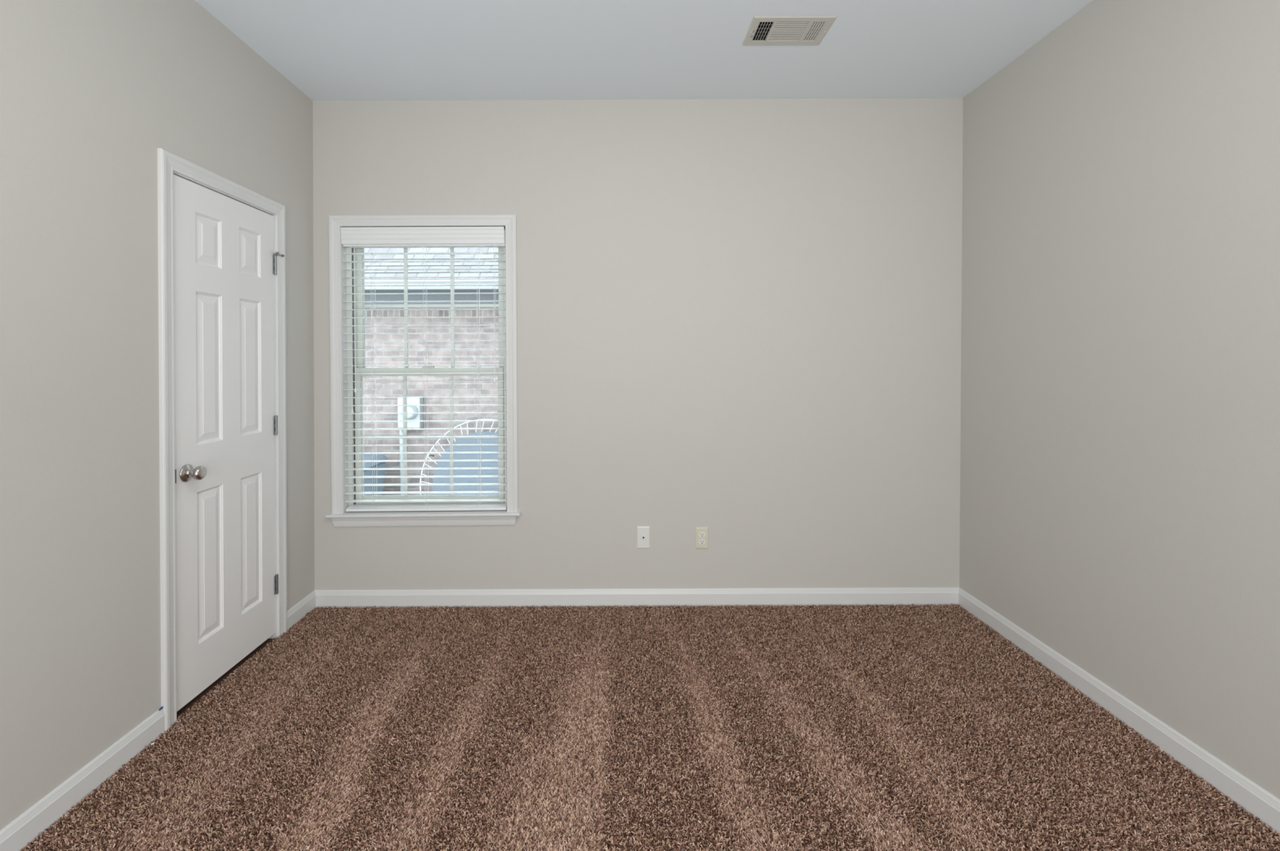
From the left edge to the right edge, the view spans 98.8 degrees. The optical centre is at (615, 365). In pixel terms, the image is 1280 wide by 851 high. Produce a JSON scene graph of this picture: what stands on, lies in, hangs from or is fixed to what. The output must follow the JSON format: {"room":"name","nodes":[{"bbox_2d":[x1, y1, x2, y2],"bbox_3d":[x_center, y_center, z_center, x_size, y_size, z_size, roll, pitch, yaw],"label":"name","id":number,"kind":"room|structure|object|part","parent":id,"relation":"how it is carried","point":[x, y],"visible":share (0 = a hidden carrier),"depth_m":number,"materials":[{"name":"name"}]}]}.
{"room":"empty bedroom","nodes":[
{"label":"empty bedroom","id":0,"kind":"room"},
{"bbox_2d":[0,0,315,831],"bbox_3d":[-1.735,0.015,0.543,0.198,3.043,5.283,0,1,0],"label":"wall","id":1,"kind":"structure","parent":0,"point":[91,91],"depth_m":1.74,"materials":[{"name":"beige paint"}]},
{"bbox_2d":[0,708,164,850],"bbox_3d":[-1.641,1.308,0.049,0.013,0.094,3.870,0,1,0],"label":"baseboard","id":2,"kind":"structure","parent":1,"relation":"attached to","point":[15,837],"depth_m":1.67,"materials":[{"name":"white wood"}]},
{"bbox_2d":[157,148,287,732],"bbox_3d":[-1.684,0.275,2.344,0.202,2.113,0.738,0,1,0],"label":"door","id":3,"kind":"structure","parent":1,"relation":"in","point":[222,242],"depth_m":2.28,"materials":[{"name":"white wood"}]},
{"bbox_3d":[-1.600,0.415,2.103,0.036,0.054,0.054,0,1,0],"label":"knob","id":4,"kind":"part","parent":3,"relation":"part of","materials":[{"name":"silver metal"}]},
{"bbox_2d":[287,590,315,631],"bbox_3d":[-1.639,1.280,2.860,0.013,0.094,0.273,0,1,0],"label":"baseboard","id":5,"kind":"structure","parent":1,"relation":"attached to","point":[306,605],"depth_m":2.85,"materials":[{"name":"white wood"}]},
{"bbox_2d":[312,97,963,590],"bbox_3d":[0.112,-0.018,3.058,3.926,3.043,0.150,0,1,0],"label":"wall","id":6,"kind":"structure","parent":0,"point":[738,319],"depth_m":2.98,"materials":[{"name":"beige paint"}]},
{"bbox_2d":[325,214,521,527],"bbox_3d":[-1.045,0.034,3.040,1.054,1.694,0.189,0,1,0],"label":"window","id":7,"kind":"structure","parent":6,"relation":"in","point":[340,517],"depth_m":2.98,"materials":[{"name":"white wood"}]},
{"bbox_2d":[340,226,506,511],"bbox_3d":[-1.043,0.027,3.011,0.888,1.552,0.067,0,1,0],"label":"window blind","id":8,"kind":"object","parent":7,"relation":"attached to","point":[372,237],"visible":0.93,"depth_m":3.00,"materials":[{"name":"white plastic"}]},
{"bbox_3d":[-1.436,-0.211,2.982,0.002,0.902,0.002,0,1,0],"label":"pull cord","id":9,"kind":"part","parent":8,"relation":"part of","materials":[{"name":"white fabric"}]},
{"bbox_3d":[-1.419,-0.268,2.982,0.002,0.787,0.002,0,1,0],"label":"pull cord","id":10,"kind":"part","parent":8,"relation":"part of","materials":[{"name":"white fabric"}]},
{"bbox_3d":[-1.312,0.062,2.988,0.017,1.455,0.003,0,1,7],"label":"lift cord","id":11,"kind":"part","parent":8,"relation":"part of","materials":[{"name":"white fabric"}]},
{"bbox_3d":[-1.331,0.065,3.018,0.002,1.460,0.055,0,1,0],"label":"ladder cord","id":12,"kind":"part","parent":8,"relation":"part of","materials":[{"name":"white fabric"}]},
{"bbox_3d":[-1.045,0.064,3.018,0.002,1.460,0.055,0,1,0],"label":"ladder cord","id":13,"kind":"part","parent":8,"relation":"part of","materials":[{"name":"white fabric"}]},
{"bbox_3d":[-1.026,0.061,2.988,0.017,1.455,0.003,0,1,7],"label":"lift cord","id":14,"kind":"part","parent":8,"relation":"part of","materials":[{"name":"white fabric"}]},
{"bbox_3d":[-1.038,0.787,3.025,0.880,0.032,0.050,0,1,0],"label":"rail","id":15,"kind":"part","parent":8,"relation":"part of","materials":[{"name":"white plastic"}]},
{"bbox_3d":[-0.753,0.062,3.018,0.002,1.460,0.055,0,1,0],"label":"ladder cord","id":16,"kind":"part","parent":8,"relation":"part of","materials":[{"name":"white fabric"}]},
{"bbox_3d":[-0.734,0.060,2.988,0.017,1.455,0.003,0,1,7],"label":"lift cord","id":17,"kind":"part","parent":8,"relation":"part of","materials":[{"name":"white fabric"}]},
{"bbox_3d":[-0.661,-0.296,2.981,0.002,0.737,0.002,0,1,0],"label":"pull cord","id":18,"kind":"part","parent":8,"relation":"part of","materials":[{"name":"white fabric"}]},
{"bbox_3d":[-0.653,-0.296,2.981,0.011,0.737,0.002,0,1,0],"label":"pull cord","id":19,"kind":"part","parent":8,"relation":"part of","materials":[{"name":"white fabric"}]},
{"bbox_3d":[-1.042,0.815,3.001,1.054,0.025,0.096,0,1,0],"label":"sill","id":20,"kind":"part","parent":7,"relation":"part of","materials":[{"name":"white wood"}]},
{"bbox_3d":[-1.043,-0.340,3.101,0.829,0.785,0.026,0,1,0],"label":"sash","id":21,"kind":"part","parent":7,"relation":"part of","materials":[{"name":"clear glass"}]},
{"bbox_3d":[-1.040,0.404,3.076,0.829,0.777,0.028,0,1,0],"label":"sash","id":22,"kind":"part","parent":7,"relation":"part of","materials":[{"name":"white plastic"}]},
{"bbox_2d":[315,587,959,608],"bbox_3d":[0.117,1.271,2.990,3.526,0.094,0.012,0,1,0],"label":"baseboard","id":23,"kind":"structure","parent":6,"relation":"attached to","point":[823,596],"depth_m":2.98,"materials":[{"name":"white wood"}]},
{"bbox_2d":[636,526,649,548],"bbox_3d":[0.153,0.943,2.989,0.072,0.120,0.008,0,1,0],"label":"phone jack plate","id":24,"kind":"object","parent":6,"relation":"attached to","point":[642,532],"visible":1,"depth_m":2.99,"materials":[{"name":"white plastic"}]},
{"bbox_2d":[695,527,708,548],"bbox_3d":[0.472,0.945,2.989,0.070,0.116,0.008,0,1,0],"label":"electrical outlet","id":25,"kind":"object","parent":6,"relation":"attached to","point":[701,533],"visible":1,"depth_m":2.99,"materials":[{"name":"beige plastic"}]},
{"bbox_2d":[698,539,705,544],"bbox_3d":[0.472,0.965,2.986,0.034,0.028,0.002,0,1,0],"label":"receptacle","id":26,"kind":"object","parent":25,"relation":"attached to","point":[700,541],"depth_m":2.99,"materials":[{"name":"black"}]},
{"bbox_2d":[698,532,705,537],"bbox_3d":[0.472,0.926,2.986,0.034,0.028,0.002,0,1,0],"label":"receptacle","id":27,"kind":"object","parent":25,"relation":"attached to","point":[701,535],"depth_m":2.98,"materials":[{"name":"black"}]},
{"bbox_2d":[195,0,1093,101],"bbox_3d":[0.104,-1.499,0.526,3.926,0.170,5.283,0,1,0],"label":"ceiling","id":28,"kind":"structure","parent":0,"point":[329,50],"depth_m":2.46,"materials":[{"name":"white paint"}]},
{"bbox_2d":[742,15,837,45],"bbox_3d":[0.741,-1.500,2.351,0.345,0.154,0.207,0,1,0],"label":"ceiling vent","id":29,"kind":"object","parent":28,"relation":"in","point":[772,29],"visible":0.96,"depth_m":2.35,"materials":[{"name":"grey metal"}]},
{"bbox_2d":[22,605,1279,850],"bbox_3d":[0.117,1.435,0.556,3.926,0.186,5.283,0,1,0],"label":"floor","id":30,"kind":"structure","parent":0,"point":[185,708],"depth_m":1.81,"materials":[{"name":"brown carpet"}]},
{"bbox_2d":[19,604,1279,850],"bbox_3d":[0.110,1.317,2.101,3.527,0.023,1.766,0,1,0],"label":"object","id":31,"kind":"structure","parent":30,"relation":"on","point":[305,631],"depth_m":1.91,"materials":[{"name":"brown carpet"}]},
{"bbox_2d":[959,0,1279,799],"bbox_3d":[1.956,-0.001,0.541,0.166,3.043,5.283,0,1,0],"label":"wall","id":32,"kind":"structure","parent":0,"point":[1120,459],"depth_m":1.98,"materials":[{"name":"beige paint"}]},
{"bbox_2d":[958,587,1279,835],"bbox_3d":[1.873,1.288,0.553,0.013,0.094,4.883,0,1,0],"label":"baseboard","id":33,"kind":"structure","parent":32,"relation":"attached to","point":[1255,800],"depth_m":1.94,"materials":[{"name":"white wood"}]},
{"label":"outside","id":34,"kind":"structure","parent":0,"visible":0},
{"bbox_3d":[-2.985,2.110,11.615,22.000,0.200,16.817,0,1,0],"label":"ground","id":35,"kind":"structure","parent":34,"visible":0},
{"bbox_2d":[363,454,388,495],"bbox_3d":[-3.036,1.562,6.260,0.664,1.005,0.716,0,1,0],"label":"bin","id":36,"kind":"object","parent":35,"relation":"on","point":[366,457],"visible":0.09,"depth_m":6.25,"materials":[{"name":"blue plastic"}]},
{"bbox_3d":[-3.038,1.100,6.224,0.664,0.080,0.654,0,1,0],"label":"bin lid","id":37,"kind":"part","parent":36,"relation":"part of","materials":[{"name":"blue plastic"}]},
{"bbox_2d":[362,247,498,495],"bbox_3d":[-3.000,-1.041,7.949,18.000,6.375,3.671,0,1,0],"label":"house","id":38,"kind":"structure","parent":35,"relation":"on","point":[397,357],"depth_m":6.70,"materials":[{"name":"brick"}]},
{"bbox_2d":[397,395,422,495],"bbox_3d":[-2.485,1.218,6.597,0.277,1.680,0.223,0,1,0],"label":"electric meter","id":39,"kind":"object","parent":38,"relation":"attached to","point":[411,401],"visible":0.61,"depth_m":6.58,"materials":[{"name":"grey metal"}]},
{"bbox_2d":[419,418,498,495],"bbox_3d":[-1.526,1.337,6.359,1.448,1.405,0.492,0,1,0],"label":"trampoline","id":40,"kind":"object","parent":35,"relation":"on","point":[461,441],"visible":0.25,"depth_m":6.33,"materials":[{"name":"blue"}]}
]}

